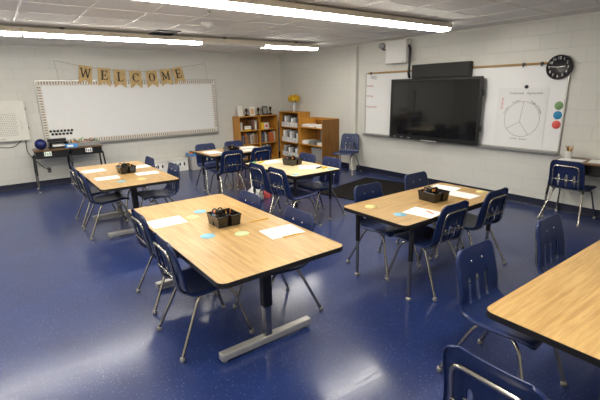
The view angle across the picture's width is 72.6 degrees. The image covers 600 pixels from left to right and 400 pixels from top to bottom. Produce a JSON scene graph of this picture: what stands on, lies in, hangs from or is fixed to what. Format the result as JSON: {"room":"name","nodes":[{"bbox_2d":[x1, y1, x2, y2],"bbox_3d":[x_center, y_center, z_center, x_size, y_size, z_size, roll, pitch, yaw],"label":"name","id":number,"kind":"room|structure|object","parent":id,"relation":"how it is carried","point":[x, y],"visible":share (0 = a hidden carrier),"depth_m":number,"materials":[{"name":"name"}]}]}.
{"room":"classroom","nodes":[
{"label":"classroom","id":0,"kind":"room"},
{"bbox_2d":[0,46,281,185],"bbox_3d":[-3.851,-1.837,8.764,8.600,2.632,0.200,-12,19,-35],"label":"wall","id":1,"kind":"structure","parent":0,"point":[246,81],"depth_m":8.72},
{"bbox_2d":[0,101,30,141],"bbox_3d":[-5.423,-1.429,7.447,0.772,0.725,0.133,-12,19,-35],"label":"bulletin board","id":2,"kind":"object","parent":1,"relation":"attached to","point":[14,126],"visible":1,"depth_m":7.51,"materials":[{"name":"white"}]},
{"bbox_2d":[34,79,218,146],"bbox_3d":[-3.478,-1.950,8.835,3.683,1.256,0.090,-12,19,-35],"label":"whiteboard","id":3,"kind":"object","parent":1,"relation":"attached to","point":[103,112],"visible":0.91,"depth_m":8.72,"materials":[{"name":"plastic"}]},
{"bbox_2d":[47,132,218,146],"bbox_3d":[-3.466,-1.357,8.996,3.643,0.026,0.090,-12,19,-35],"label":"marker tray","id":4,"kind":"object","parent":3,"relation":"on","point":[179,133],"depth_m":9.09,"materials":[{"name":"metal"}]},
{"bbox_2d":[54,60,206,87],"bbox_3d":[-3.428,-2.666,8.719,3.114,0.538,0.028,-12,19,-35],"label":"banner","id":5,"kind":"object","parent":1,"relation":"attached to","point":[85,72],"visible":1,"depth_m":8.62,"materials":[{"name":"paper"}]},
{"bbox_2d":[0,151,279,191],"bbox_3d":[-3.760,-0.603,9.007,8.200,0.120,0.022,-12,19,-35],"label":"baseboard","id":6,"kind":"structure","parent":1,"relation":"attached to","point":[5,188],"depth_m":7.99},
{"bbox_2d":[0,156,599,399],"bbox_3d":[-0.422,0.616,4.692,8.600,0.100,11.600,-12,19,-35],"label":"floor","id":7,"kind":"structure","parent":0,"point":[75,325],"depth_m":3.32,"materials":[{"name":"tile"}]},
{"bbox_2d":[32,148,74,192],"bbox_3d":[-4.693,-0.594,7.792,0.640,0.775,0.470,-12,19,-35],"label":"student desk","id":8,"kind":"object","parent":7,"relation":"on","point":[58,152],"visible":0.9,"depth_m":7.59,"materials":[{"name":"brown laminate"}]},
{"bbox_2d":[34,139,46,149],"bbox_3d":[-4.807,-1.033,7.567,0.196,0.196,0.198,-12,19,-35],"label":"ball","id":9,"kind":"object","parent":8,"relation":"on","point":[40,144],"visible":1,"depth_m":7.50,"materials":[{"name":"blue plastic"}]},
{"bbox_2d":[47,138,67,148],"bbox_3d":[-4.628,-1.084,7.807,0.320,0.160,0.260,-12,19,-35],"label":"tray","id":10,"kind":"object","parent":8,"relation":"on","point":[49,141],"visible":0.81,"depth_m":7.81,"materials":[{"name":"black plastic"}]},
{"bbox_2d":[48,140,67,142],"bbox_3d":[-4.637,-1.115,7.811,0.320,0.008,0.230,-12,19,-35],"label":"shelf","id":11,"kind":"object","parent":10,"relation":"attached to","point":[49,141],"depth_m":7.82,"materials":[{"name":"black plastic"}]},
{"bbox_2d":[69,145,105,187],"bbox_3d":[-4.244,-0.703,8.161,0.640,0.775,0.470,-12,19,-35],"label":"student desk","id":12,"kind":"object","parent":7,"relation":"on","point":[81,150],"visible":0.64,"depth_m":7.94,"materials":[{"name":"black plastic"}]},
{"bbox_2d":[68,140,100,146],"bbox_3d":[-4.268,-1.119,8.062,0.540,0.080,0.320,-12,19,-35],"label":"tray","id":13,"kind":"object","parent":12,"relation":"on","point":[94,142],"visible":0.77,"depth_m":8.00,"materials":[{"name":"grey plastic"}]},
{"bbox_2d":[70,165,124,227],"bbox_3d":[-2.891,-0.111,5.800,0.578,0.818,0.514,-12,19,-35],"label":"chair","id":14,"kind":"object","parent":7,"relation":"on","point":[94,191],"visible":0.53,"depth_m":5.66,"materials":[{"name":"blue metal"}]},
{"bbox_2d":[77,171,131,239],"bbox_3d":[-2.533,0.008,5.334,0.578,0.818,0.514,-12,19,-35],"label":"chair","id":15,"kind":"object","parent":7,"relation":"on","point":[112,197],"visible":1,"depth_m":5.24,"materials":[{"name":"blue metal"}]},
{"bbox_2d":[75,161,178,238],"bbox_3d":[-2.382,-0.018,5.598,0.905,0.725,1.830,-12,19,-35],"label":"pedestal table","id":16,"kind":"object","parent":7,"relation":"on","point":[131,183],"visible":0.66,"depth_m":5.19,"materials":[{"name":"brown wood"}]},
{"bbox_2d":[81,168,106,172],"bbox_3d":[-2.864,-0.404,5.669,0.280,0.001,0.220,-14,20,-40],"label":"paper sheet","id":17,"kind":"object","parent":16,"relation":"on","point":[101,169],"visible":1,"depth_m":5.68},
{"bbox_2d":[94,175,119,180],"bbox_3d":[-2.442,-0.279,5.176,0.280,0.001,0.200,-11,18,-33],"label":"paper sheet","id":18,"kind":"object","parent":16,"relation":"on","point":[116,176],"visible":1,"depth_m":5.16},
{"bbox_2d":[116,163,135,173],"bbox_3d":[-2.342,-0.430,5.496,0.213,0.122,0.213,-13,19,-37],"label":"caddy","id":19,"kind":"object","parent":16,"relation":"on","point":[126,169],"visible":0.97,"depth_m":5.45,"materials":[{"name":"black plastic"}]},
{"bbox_2d":[135,171,158,175],"bbox_3d":[-2.037,-0.359,5.441,0.280,0.001,0.200,-11,18,-32],"label":"paper sheet","id":20,"kind":"object","parent":16,"relation":"on","point":[148,172],"visible":1,"depth_m":5.42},
{"bbox_2d":[116,156,157,217],"bbox_3d":[-2.469,-0.218,6.162,0.578,0.818,0.514,-12,19,-35],"label":"chair","id":21,"kind":"object","parent":7,"relation":"on","point":[149,161],"visible":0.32,"depth_m":6.15,"materials":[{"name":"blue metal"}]},
{"bbox_2d":[141,159,167,172],"bbox_3d":[-3.246,-0.740,9.159,0.509,0.285,0.315,-12,19,-35],"label":"storage bin","id":22,"kind":"object","parent":7,"relation":"on","point":[161,164],"visible":0.53,"depth_m":9.11,"materials":[{"name":"white plastic"}]},
{"bbox_2d":[155,161,167,172],"bbox_3d":[-3.248,-0.734,9.163,0.485,0.270,0.290,-12,19,-35],"label":"tub","id":23,"kind":"object","parent":22,"relation":"in","point":[161,165],"depth_m":9.10,"materials":[{"name":"white plastic"}]},
{"bbox_2d":[138,162,179,207],"bbox_3d":[-1.917,-0.064,5.557,0.578,0.818,0.514,-12,19,-35],"label":"chair","id":24,"kind":"object","parent":7,"relation":"on","point":[168,190],"visible":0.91,"depth_m":5.53,"materials":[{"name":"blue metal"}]},
{"bbox_2d":[131,208,215,314],"bbox_3d":[-1.130,0.450,3.604,0.578,0.818,0.514,-12,19,-35],"label":"chair","id":25,"kind":"object","parent":7,"relation":"on","point":[142,225],"visible":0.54,"depth_m":3.38,"materials":[{"name":"blue plastic"}]},
{"bbox_2d":[164,156,188,170],"bbox_3d":[-2.849,-0.825,9.442,0.469,0.285,0.315,-12,19,-35],"label":"storage bin","id":26,"kind":"object","parent":7,"relation":"on","point":[182,161],"visible":0.68,"depth_m":9.37,"materials":[{"name":"white plastic"}]},
{"bbox_2d":[168,159,188,170],"bbox_3d":[-2.851,-0.819,9.446,0.445,0.270,0.290,-12,19,-35],"label":"tub","id":27,"kind":"object","parent":26,"relation":"in","point":[183,163],"depth_m":9.37,"materials":[{"name":"white plastic"}]},
{"bbox_2d":[185,155,200,169],"bbox_3d":[-2.470,-0.902,9.626,0.320,0.322,0.420,-12,19,-35],"label":"clear bin","id":28,"kind":"object","parent":7,"relation":"on","point":[192,162],"visible":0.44,"depth_m":9.44,"materials":[{"name":"plastic"}]},
{"bbox_2d":[152,232,253,362],"bbox_3d":[-0.729,0.606,3.000,0.578,0.818,0.514,-12,19,-35],"label":"chair","id":29,"kind":"object","parent":7,"relation":"on","point":[190,280],"visible":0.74,"depth_m":2.84,"materials":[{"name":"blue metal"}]},
{"bbox_2d":[195,143,232,192],"bbox_3d":[-1.624,-0.611,7.548,0.514,0.818,0.578,-12,19,-35],"label":"chair","id":30,"kind":"object","parent":7,"relation":"on","point":[210,164],"visible":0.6,"depth_m":7.58,"materials":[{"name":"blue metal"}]},
{"bbox_2d":[208,150,246,194],"bbox_3d":[-1.248,-0.468,6.994,0.514,0.818,0.578,-12,19,-35],"label":"chair","id":31,"kind":"object","parent":7,"relation":"on","point":[234,155],"visible":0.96,"depth_m":6.79,"materials":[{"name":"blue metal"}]},
{"bbox_2d":[195,145,265,193],"bbox_3d":[-1.190,-0.543,7.440,1.190,0.725,0.770,-12,19,-35],"label":"table","id":32,"kind":"object","parent":7,"relation":"on","point":[216,156],"visible":0.55,"depth_m":7.17,"materials":[{"name":"brown wood"}]},
{"bbox_2d":[223,145,239,150],"bbox_3d":[-1.188,-0.880,7.065,0.213,0.122,0.213,-14,20,-39],"label":"caddy","id":33,"kind":"object","parent":32,"relation":"on","point":[230,148],"visible":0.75,"depth_m":7.03,"materials":[{"name":"black plastic"}]},
{"bbox_2d":[128,194,342,362],"bbox_3d":[-0.630,0.552,3.370,0.945,0.725,1.920,-12,19,-35],"label":"pedestal table","id":34,"kind":"object","parent":7,"relation":"on","point":[226,260],"visible":0.91,"depth_m":2.87,"materials":[{"name":"laminate"}]},
{"bbox_2d":[147,216,187,228],"bbox_3d":[-1.102,0.181,3.383,0.280,0.001,0.220,-12,18,-34],"label":"paper sheet","id":35,"kind":"object","parent":34,"relation":"on","point":[159,223],"visible":0.86,"depth_m":3.38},
{"bbox_2d":[200,233,214,238],"bbox_3d":[-0.687,0.267,3.036,0.110,0.002,0.110,-12,19,-35],"label":"disc","id":36,"kind":"object","parent":34,"relation":"on","point":[207,235],"visible":1,"depth_m":3.04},
{"bbox_2d":[206,208,241,228],"bbox_3d":[-0.614,0.133,3.294,0.213,0.122,0.213,-12,19,-35],"label":"caddy","id":37,"kind":"object","parent":34,"relation":"on","point":[222,220],"visible":0.99,"depth_m":3.25,"materials":[{"name":"black plastic"}]},
{"bbox_2d":[235,231,248,235],"bbox_3d":[-0.438,0.251,3.075,0.110,0.002,0.110,-12,19,-35],"label":"disc","id":38,"kind":"object","parent":34,"relation":"on","point":[239,233],"visible":1,"depth_m":3.07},
{"bbox_2d":[260,224,304,238],"bbox_3d":[-0.137,0.238,3.103,0.280,0.001,0.220,-11,18,-31],"label":"paper sheet","id":39,"kind":"object","parent":34,"relation":"on","point":[277,232],"visible":1,"depth_m":3.10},
{"bbox_2d":[223,140,249,187],"bbox_3d":[-1.151,-0.713,7.886,0.514,0.818,0.578,-12,19,-35],"label":"chair","id":40,"kind":"object","parent":7,"relation":"on","point":[237,143],"visible":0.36,"depth_m":7.96,"materials":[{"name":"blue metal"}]},
{"bbox_2d":[216,190,260,294],"bbox_3d":[-0.668,0.361,3.898,0.578,0.818,0.514,-12,19,-35],"label":"chair","id":41,"kind":"object","parent":7,"relation":"on","point":[249,198],"visible":0.19,"depth_m":3.92,"materials":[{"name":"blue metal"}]},
{"bbox_2d":[237,146,271,189],"bbox_3d":[-0.797,-0.568,7.328,0.514,0.818,0.578,-12,19,-35],"label":"chair","id":42,"kind":"object","parent":7,"relation":"on","point":[258,152],"visible":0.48,"depth_m":7.09,"materials":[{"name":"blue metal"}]},
{"bbox_2d":[232,114,278,160],"bbox_3d":[-1.128,-1.603,10.549,1.138,1.140,0.346,-12,19,-35],"label":"bookcase","id":43,"kind":"object","parent":7,"relation":"on","point":[272,119],"visible":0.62,"depth_m":10.51,"materials":[{"name":"brown wood"}]},
{"bbox_2d":[237,106,242,115],"bbox_3d":[-1.490,-2.207,10.142,0.150,0.248,0.064,-12,19,-35],"label":"framed photo","id":44,"kind":"object","parent":43,"relation":"on","point":[239,108],"visible":0.95,"depth_m":10.13,"materials":[{"name":"beige paper"}]},
{"bbox_2d":[262,106,267,114],"bbox_3d":[-0.912,-2.316,10.558,0.170,0.219,0.064,-12,19,-35],"label":"framed photo","id":45,"kind":"object","parent":43,"relation":"on","point":[264,108],"visible":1,"depth_m":10.54,"materials":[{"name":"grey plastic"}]},
{"bbox_2d":[248,187,263,200],"bbox_3d":[-0.749,-0.118,6.801,0.253,0.220,0.408,-12,19,-35],"label":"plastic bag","id":46,"kind":"object","parent":7,"relation":"on","point":[251,188],"visible":0.42,"depth_m":6.70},
{"bbox_2d":[249,162,293,213],"bbox_3d":[-0.376,-0.132,5.694,0.578,0.818,0.514,-12,19,-35],"label":"chair","id":47,"kind":"object","parent":7,"relation":"on","point":[257,171],"visible":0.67,"depth_m":5.50,"materials":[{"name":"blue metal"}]},
{"bbox_2d":[233,206,322,310],"bbox_3d":[-0.194,0.515,3.297,0.578,0.818,0.514,-12,19,-35],"label":"chair","id":48,"kind":"object","parent":7,"relation":"on","point":[298,217],"visible":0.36,"depth_m":3.30,"materials":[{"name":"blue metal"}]},
{"bbox_2d":[245,158,339,219],"bbox_3d":[-0.131,-0.130,5.844,0.770,0.725,1.280,-12,19,-35],"label":"table","id":49,"kind":"object","parent":7,"relation":"on","point":[289,170],"visible":0.6,"depth_m":5.49,"materials":[{"name":"brown wood"}]},
{"bbox_2d":[282,156,301,165],"bbox_3d":[-0.109,-0.568,5.838,0.213,0.122,0.213,12,20,40],"label":"caddy","id":50,"kind":"object","parent":49,"relation":"on","point":[295,161],"visible":0.99,"depth_m":5.79,"materials":[{"name":"black plastic"}]},
{"bbox_2d":[298,165,318,168],"bbox_3d":[0.131,-0.456,5.640,0.300,0.001,0.240,-3,15,-6],"label":"paper sheet","id":51,"kind":"object","parent":49,"relation":"on","point":[305,166],"visible":0.93,"depth_m":5.66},
{"bbox_2d":[279,111,309,157],"bbox_3d":[-0.139,-1.640,10.449,0.366,1.225,0.838,-12,19,-35],"label":"bookcase","id":52,"kind":"object","parent":7,"relation":"on","point":[301,114],"visible":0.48,"depth_m":10.58,"materials":[{"name":"brown wood"}]},
{"bbox_2d":[281,121,297,127],"bbox_3d":[-0.162,-1.924,10.359,0.288,0.120,0.696,-12,19,-35],"label":"storage basket","id":53,"kind":"object","parent":52,"relation":"on","point":[292,124],"visible":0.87,"depth_m":10.24,"materials":[{"name":"white plastic"}]},
{"bbox_2d":[282,136,297,142],"bbox_3d":[-0.154,-1.558,10.459,0.288,0.120,0.696,-12,19,-35],"label":"storage basket","id":54,"kind":"object","parent":52,"relation":"on","point":[287,139],"visible":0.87,"depth_m":10.36,"materials":[{"name":"white plastic"}]},
{"bbox_2d":[282,150,298,156],"bbox_3d":[-0.147,-1.200,10.556,0.288,0.120,0.696,-12,19,-35],"label":"storage basket","id":55,"kind":"object","parent":52,"relation":"on","point":[284,152],"visible":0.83,"depth_m":10.48,"materials":[{"name":"white plastic"}]},
{"bbox_2d":[292,102,295,111],"bbox_3d":[-0.150,-2.334,10.244,0.104,0.220,0.104,-12,19,-35],"label":"vase","id":56,"kind":"object","parent":52,"relation":"on","point":[293,107],"visible":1,"depth_m":10.22,"materials":[{"name":"white ceramic"}]},
{"bbox_2d":[288,94,299,102],"bbox_3d":[-0.153,-2.450,10.211,0.316,0.382,0.307,10,19,36],"label":"flower bouquet","id":57,"kind":"object","parent":56,"relation":"in","point":[294,97],"visible":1,"depth_m":10.11,"materials":[{"name":"yellow plant"}]},
{"bbox_2d":[268,167,321,226],"bbox_3d":[-0.092,-0.046,5.355,0.578,0.818,0.514,-12,19,-35],"label":"chair","id":58,"kind":"object","parent":7,"relation":"on","point":[276,175],"visible":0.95,"depth_m":5.21,"materials":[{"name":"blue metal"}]},
{"bbox_2d":[272,152,319,207],"bbox_3d":[-0.073,-0.279,6.210,0.578,0.818,0.514,-12,19,-35],"label":"chair","id":59,"kind":"object","parent":7,"relation":"on","point":[307,157],"visible":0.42,"depth_m":6.18,"materials":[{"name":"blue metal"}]},
{"bbox_2d":[299,117,338,164],"bbox_3d":[0.438,-1.361,9.607,0.500,1.105,0.880,-12,19,-35],"label":"shelf","id":60,"kind":"object","parent":7,"relation":"on","point":[330,126],"visible":0.58,"depth_m":9.37,"materials":[{"name":"brown wood"}]},
{"bbox_2d":[311,147,321,162],"bbox_3d":[0.504,-1.059,9.477,0.286,0.326,0.400,-12,19,-35],"label":"storage bin","id":61,"kind":"object","parent":60,"relation":"on","point":[317,151],"visible":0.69,"depth_m":9.38,"materials":[{"name":"grey plastic"}]},
{"bbox_2d":[297,156,345,222],"bbox_3d":[0.271,-0.173,5.794,0.578,0.818,0.514,-12,19,-35],"label":"chair","id":62,"kind":"object","parent":7,"relation":"on","point":[321,184],"visible":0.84,"depth_m":5.78,"materials":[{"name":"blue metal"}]},
{"bbox_2d":[333,133,360,175],"bbox_3d":[0.990,-0.987,8.738,0.514,0.818,0.578,7,17,27],"label":"chair","id":63,"kind":"object","parent":7,"relation":"on","point":[348,138],"visible":0.99,"depth_m":8.83,"materials":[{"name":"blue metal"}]},
{"bbox_2d":[320,177,404,199],"bbox_3d":[1.319,-0.183,7.291,1.330,0.012,1.600,12,20,40],"label":"rug","id":64,"kind":"object","parent":7,"relation":"on","point":[345,191],"visible":0.46,"depth_m":7.40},
{"bbox_2d":[346,182,420,281],"bbox_3d":[0.848,0.275,4.103,0.514,0.818,0.578,-12,19,-35],"label":"chair","id":65,"kind":"object","parent":7,"relation":"on","point":[373,190],"visible":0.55,"depth_m":4.11,"materials":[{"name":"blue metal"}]},
{"bbox_2d":[344,183,491,300],"bbox_3d":[1.220,0.347,4.005,1.520,0.715,0.745,-12,19,-35],"label":"table","id":66,"kind":"object","parent":7,"relation":"on","point":[387,205],"visible":0.61,"depth_m":3.73,"materials":[{"name":"brown wood"}]},
{"bbox_2d":[403,207,439,218],"bbox_3d":[1.062,0.107,3.534,0.220,0.001,0.270,-16,21,-42],"label":"paper sheet","id":67,"kind":"object","parent":66,"relation":"on","point":[417,211],"visible":0.86,"depth_m":3.53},
{"bbox_2d":[417,187,449,202],"bbox_3d":[1.277,-0.060,3.906,0.213,0.122,0.213,-11,18,-31],"label":"caddy","id":68,"kind":"object","parent":66,"relation":"on","point":[439,195],"visible":0.98,"depth_m":3.86,"materials":[{"name":"black plastic"}]},
{"bbox_2d":[429,184,460,191],"bbox_3d":[1.538,-0.127,4.360,0.280,0.001,0.240,13,21,42],"label":"paper sheet","id":69,"kind":"object","parent":66,"relation":"on","point":[449,188],"visible":0.79,"depth_m":4.38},
{"bbox_2d":[449,191,480,198],"bbox_3d":[1.621,-0.053,4.083,0.200,0.001,0.280,-13,19,-37],"label":"paper sheet","id":70,"kind":"object","parent":66,"relation":"on","point":[455,193],"visible":0.79,"depth_m":4.06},
{"bbox_2d":[385,200,468,301],"bbox_3d":[1.173,0.370,3.728,0.514,0.818,0.578,-12,19,-35],"label":"chair","id":71,"kind":"object","parent":7,"relation":"on","point":[425,236],"visible":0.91,"depth_m":3.54,"materials":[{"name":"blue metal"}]},
{"bbox_2d":[396,171,463,258],"bbox_3d":[1.480,0.130,4.590,0.514,0.818,0.578,-12,19,-35],"label":"chair","id":72,"kind":"object","parent":7,"relation":"on","point":[419,179],"visible":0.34,"depth_m":4.66,"materials":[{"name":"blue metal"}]},
{"bbox_2d":[429,187,508,276],"bbox_3d":[1.725,0.247,4.141,0.514,0.818,0.578,-12,19,-35],"label":"chair","id":73,"kind":"object","parent":7,"relation":"on","point":[493,199],"visible":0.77,"depth_m":3.94,"materials":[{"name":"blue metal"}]},
{"bbox_2d":[443,344,549,399],"bbox_3d":[0.884,0.931,1.684,0.578,0.818,0.514,-12,19,-35],"label":"chair","id":74,"kind":"object","parent":7,"relation":"on","point":[467,376],"visible":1,"depth_m":1.50,"materials":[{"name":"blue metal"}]},
{"bbox_2d":[436,239,566,386],"bbox_3d":[1.239,0.718,2.445,0.514,0.818,0.578,-12,19,-35],"label":"chair","id":75,"kind":"object","parent":7,"relation":"on","point":[479,258],"visible":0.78,"depth_m":2.48,"materials":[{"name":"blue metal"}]},
{"bbox_2d":[486,240,599,399],"bbox_3d":[1.937,0.806,2.245,1.920,0.725,0.945,-12,19,-35],"label":"pedestal table","id":76,"kind":"object","parent":7,"relation":"on","point":[559,308],"visible":1,"depth_m":1.97,"materials":[{"name":"laminate"}]},
{"bbox_2d":[535,213,567,274],"bbox_3d":[2.001,0.568,2.941,0.514,0.818,0.578,-12,19,-35],"label":"chair","id":77,"kind":"object","parent":7,"relation":"on","point":[548,229],"visible":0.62,"depth_m":3.03,"materials":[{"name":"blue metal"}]},
{"bbox_2d":[537,160,596,226],"bbox_3d":[3.612,-0.145,5.447,0.578,0.818,0.514,-12,19,-35],"label":"chair","id":78,"kind":"object","parent":7,"relation":"on","point":[571,169],"visible":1,"depth_m":5.27,"materials":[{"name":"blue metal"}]},
{"bbox_2d":[541,157,599,216],"bbox_3d":[3.744,-0.109,5.338,0.470,0.800,0.830,-12,19,-35],"label":"student desk","id":79,"kind":"object","parent":7,"relation":"on","point":[591,169],"visible":0.44,"depth_m":5.13,"materials":[{"name":"brown laminate"}]},
{"bbox_2d":[565,150,572,158],"bbox_3d":[3.598,-0.609,5.471,0.096,0.100,0.095,-12,19,-35],"label":"pencil cup","id":80,"kind":"object","parent":79,"relation":"on","point":[568,154],"visible":0.98,"depth_m":5.44,"materials":[{"name":"white plastic"}]},
{"bbox_2d":[558,158,585,161],"bbox_3d":[3.564,-0.524,5.351,0.200,0.001,0.280,-14,20,-40],"label":"paper sheet","id":81,"kind":"object","parent":79,"relation":"on","point":[564,159],"visible":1,"depth_m":5.32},
{"bbox_2d":[0,0,599,54],"bbox_3d":[-0.475,-2.018,3.977,8.600,0.104,11.600,-12,19,-35],"label":"ceiling","id":82,"kind":"structure","parent":0,"point":[115,16],"depth_m":5.20,"materials":[{"name":"tile"}]},
{"bbox_2d":[0,26,21,35],"bbox_3d":[-4.582,-1.984,4.588,2.430,0.132,0.250,-12,19,-35],"label":"ceiling light","id":83,"kind":"object","parent":82,"relation":"attached to","point":[4,30],"visible":1,"depth_m":5.14,"materials":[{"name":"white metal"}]},
{"bbox_2d":[0,31,20,35],"bbox_3d":[-4.096,-2.041,4.947,1.197,0.036,0.204,-12,19,-35],"label":"diffuser","id":84,"kind":"object","parent":83,"relation":"attached to","point":[2,33],"depth_m":5.16,"materials":[{"name":"white"}]},
{"bbox_2d":[22,27,201,44],"bbox_3d":[-2.625,-2.402,5.984,2.430,0.132,0.250,-12,19,-35],"label":"ceiling light","id":85,"kind":"object","parent":82,"relation":"attached to","point":[26,31],"visible":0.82,"depth_m":5.79,"materials":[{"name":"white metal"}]},
{"bbox_2d":[23,32,122,40],"bbox_3d":[-3.108,-2.252,5.651,1.197,0.036,0.204,-12,19,-35],"label":"diffuser","id":86,"kind":"object","parent":85,"relation":"attached to","point":[64,35],"depth_m":5.58,"materials":[{"name":"white"}]},
{"bbox_2d":[122,38,200,44],"bbox_3d":[-2.139,-2.460,6.343,1.197,0.036,0.204,-12,19,-35],"label":"diffuser","id":87,"kind":"object","parent":85,"relation":"attached to","point":[189,41],"depth_m":6.30,"materials":[{"name":"white"}]},
{"bbox_2d":[148,30,180,35],"bbox_3d":[-2.045,-2.521,6.167,0.340,0.014,0.480,-12,19,-35],"label":"ceiling vent","id":88,"kind":"object","parent":82,"relation":"in","point":[158,32],"visible":1,"depth_m":6.11,"materials":[{"name":"grey plastic"}]},
{"bbox_2d":[201,22,212,27],"bbox_3d":[-1.220,-2.306,5.389,0.156,0.060,0.156,-12,19,-35],"label":"smoke detector","id":89,"kind":"object","parent":82,"relation":"attached to","point":[205,24],"visible":1,"depth_m":5.34,"materials":[{"name":"white plastic"}]},
{"bbox_2d":[141,0,315,17],"bbox_3d":[-0.878,-1.822,3.691,2.430,0.117,0.250,-12,19,-35],"label":"ceiling light","id":90,"kind":"object","parent":82,"relation":"attached to","point":[274,7],"visible":1,"depth_m":3.93,"materials":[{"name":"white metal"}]},
{"bbox_2d":[141,0,206,6],"bbox_3d":[-1.362,-1.679,3.356,1.197,0.036,0.204,-12,19,-35],"label":"diffuser","id":91,"kind":"object","parent":90,"relation":"attached to","point":[200,3],"depth_m":3.57,"materials":[{"name":"white"}]},
{"bbox_2d":[200,0,313,17],"bbox_3d":[-0.392,-1.887,4.048,1.197,0.036,0.204,-12,19,-35],"label":"diffuser","id":92,"kind":"object","parent":90,"relation":"attached to","point":[238,5],"depth_m":3.96,"materials":[{"name":"white"}]},
{"bbox_2d":[199,37,318,50],"bbox_3d":[-0.675,-2.819,7.374,2.430,0.132,0.250,-12,19,-35],"label":"ceiling light","id":93,"kind":"object","parent":82,"relation":"attached to","point":[205,41],"visible":0.96,"depth_m":7.20,"materials":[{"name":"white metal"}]},
{"bbox_2d":[199,42,264,47],"bbox_3d":[-1.159,-2.669,7.041,1.197,0.036,0.204,-12,19,-35],"label":"diffuser","id":94,"kind":"object","parent":93,"relation":"attached to","point":[230,44],"depth_m":7.00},
{"bbox_2d":[264,45,317,50],"bbox_3d":[-0.190,-2.876,7.733,1.197,0.036,0.204,-12,19,-35],"label":"diffuser","id":95,"kind":"object","parent":93,"relation":"attached to","point":[292,47],"depth_m":7.68,"materials":[{"name":"white"}]},
{"bbox_2d":[306,6,452,31],"bbox_3d":[1.079,-2.240,5.087,2.430,0.117,0.250,-12,19,-35],"label":"ceiling light","id":96,"kind":"object","parent":82,"relation":"attached to","point":[323,13],"visible":0.94,"depth_m":4.88,"materials":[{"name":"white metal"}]},
{"bbox_2d":[306,12,391,25],"bbox_3d":[0.595,-2.098,4.752,1.197,0.036,0.204,-12,19,-35],"label":"diffuser","id":97,"kind":"object","parent":96,"relation":"attached to","point":[333,16],"depth_m":4.68,"materials":[{"name":"white"}]},
{"bbox_2d":[384,21,450,31],"bbox_3d":[1.565,-2.305,5.444,1.197,0.036,0.204,-12,19,-35],"label":"diffuser","id":98,"kind":"object","parent":96,"relation":"attached to","point":[418,25],"depth_m":5.36,"materials":[{"name":"white"}]},
{"bbox_2d":[280,14,599,209],"bbox_3d":[2.980,-1.402,6.659,0.200,2.632,11.400,-12,19,-35],"label":"wall","id":99,"kind":"structure","parent":0,"point":[320,79],"depth_m":6.63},
{"bbox_2d":[0,11,599,55],"bbox_3d":[-0.474,-1.957,3.993,8.200,0.030,11.200,-12,19,-35],"label":"trim","id":100,"kind":"structure","parent":99,"relation":"attached to","point":[597,12],"depth_m":7.62,"materials":[{"name":"white paint"}]},
{"bbox_2d":[349,46,358,169],"bbox_3d":[1.161,-1.936,8.814,0.070,2.602,0.165,-12,19,-35],"label":"trim","id":101,"kind":"structure","parent":99,"relation":"attached to","point":[354,49],"depth_m":8.70,"materials":[{"name":"white paint"}]},
{"bbox_2d":[385,39,410,63],"bbox_3d":[1.815,-2.753,7.592,0.138,0.405,0.490,-12,19,-35],"label":"wall box","id":102,"kind":"object","parent":99,"relation":"attached to","point":[397,51],"visible":0.92,"depth_m":7.52,"materials":[{"name":"white plastic"}]},
{"bbox_2d":[407,44,410,77],"bbox_3d":[1.977,-2.521,7.425,0.085,0.594,0.094,-12,19,-35],"label":"cable sleeve","id":103,"kind":"object","parent":102,"relation":"hanging from","point":[409,46],"visible":1,"depth_m":7.40,"materials":[{"name":"black plastic"}]},
{"bbox_2d":[389,76,484,145],"bbox_3d":[2.331,-1.573,7.179,0.138,1.100,1.860,-12,19,-35],"label":"television","id":104,"kind":"object","parent":99,"relation":"attached to","point":[445,109],"visible":1,"depth_m":7.04,"materials":[{"name":"black paint"}]},
{"bbox_2d":[411,61,472,78],"bbox_3d":[2.385,-2.204,6.942,0.095,0.235,1.140,-12,19,-35],"label":"speaker panel","id":105,"kind":"object","parent":99,"relation":"attached to","point":[463,68],"visible":0.96,"depth_m":6.84,"materials":[{"name":"plastic"}]},
{"bbox_2d":[362,62,570,154],"bbox_3d":[2.474,-1.620,7.050,0.090,1.258,3.798,-12,19,-35],"label":"whiteboard","id":106,"kind":"object","parent":99,"relation":"attached to","point":[377,86],"visible":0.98,"depth_m":6.36,"materials":[{"name":"plastic"}]},
{"bbox_2d":[362,133,558,154],"bbox_3d":[2.486,-1.030,7.210,0.090,0.034,3.798,-12,19,-35],"label":"marker tray","id":107,"kind":"object","parent":106,"relation":"on","point":[480,144],"depth_m":6.36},
{"bbox_2d":[493,87,549,149],"bbox_3d":[3.275,-1.215,6.097,0.003,0.885,0.730,-12,19,-35],"label":"poster","id":108,"kind":"object","parent":106,"relation":"attached to","point":[520,112],"visible":1,"depth_m":6.08,"materials":[{"name":"paper"}]},
{"bbox_2d":[552,121,560,128],"bbox_3d":[3.584,-1.053,5.713,0.004,0.114,0.114,-12,19,-35],"label":"circle","id":109,"kind":"object","parent":106,"relation":"attached to","point":[556,124],"visible":1,"depth_m":5.71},
{"bbox_2d":[553,111,561,118],"bbox_3d":[3.581,-1.178,5.679,0.004,0.114,0.114,-12,19,-35],"label":"circle","id":110,"kind":"object","parent":106,"relation":"attached to","point":[557,115],"visible":1,"depth_m":5.68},
{"bbox_2d":[554,101,562,109],"bbox_3d":[3.579,-1.304,5.645,0.004,0.114,0.114,-12,19,-35],"label":"circle","id":111,"kind":"object","parent":106,"relation":"attached to","point":[558,105],"visible":1,"depth_m":5.64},
{"bbox_2d":[341,162,599,218],"bbox_3d":[2.856,-0.191,7.002,0.022,0.120,11.200,-12,19,-35],"label":"baseboard","id":112,"kind":"structure","parent":99,"relation":"attached to","point":[567,208],"depth_m":6.29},
{"bbox_2d":[546,54,573,79],"bbox_3d":[3.520,-1.803,5.543,0.063,0.324,0.324,-12,19,-35],"label":"wall clock","id":113,"kind":"object","parent":99,"relation":"attached to","point":[560,66],"visible":1,"depth_m":5.52,"materials":[{"name":"black paint"}]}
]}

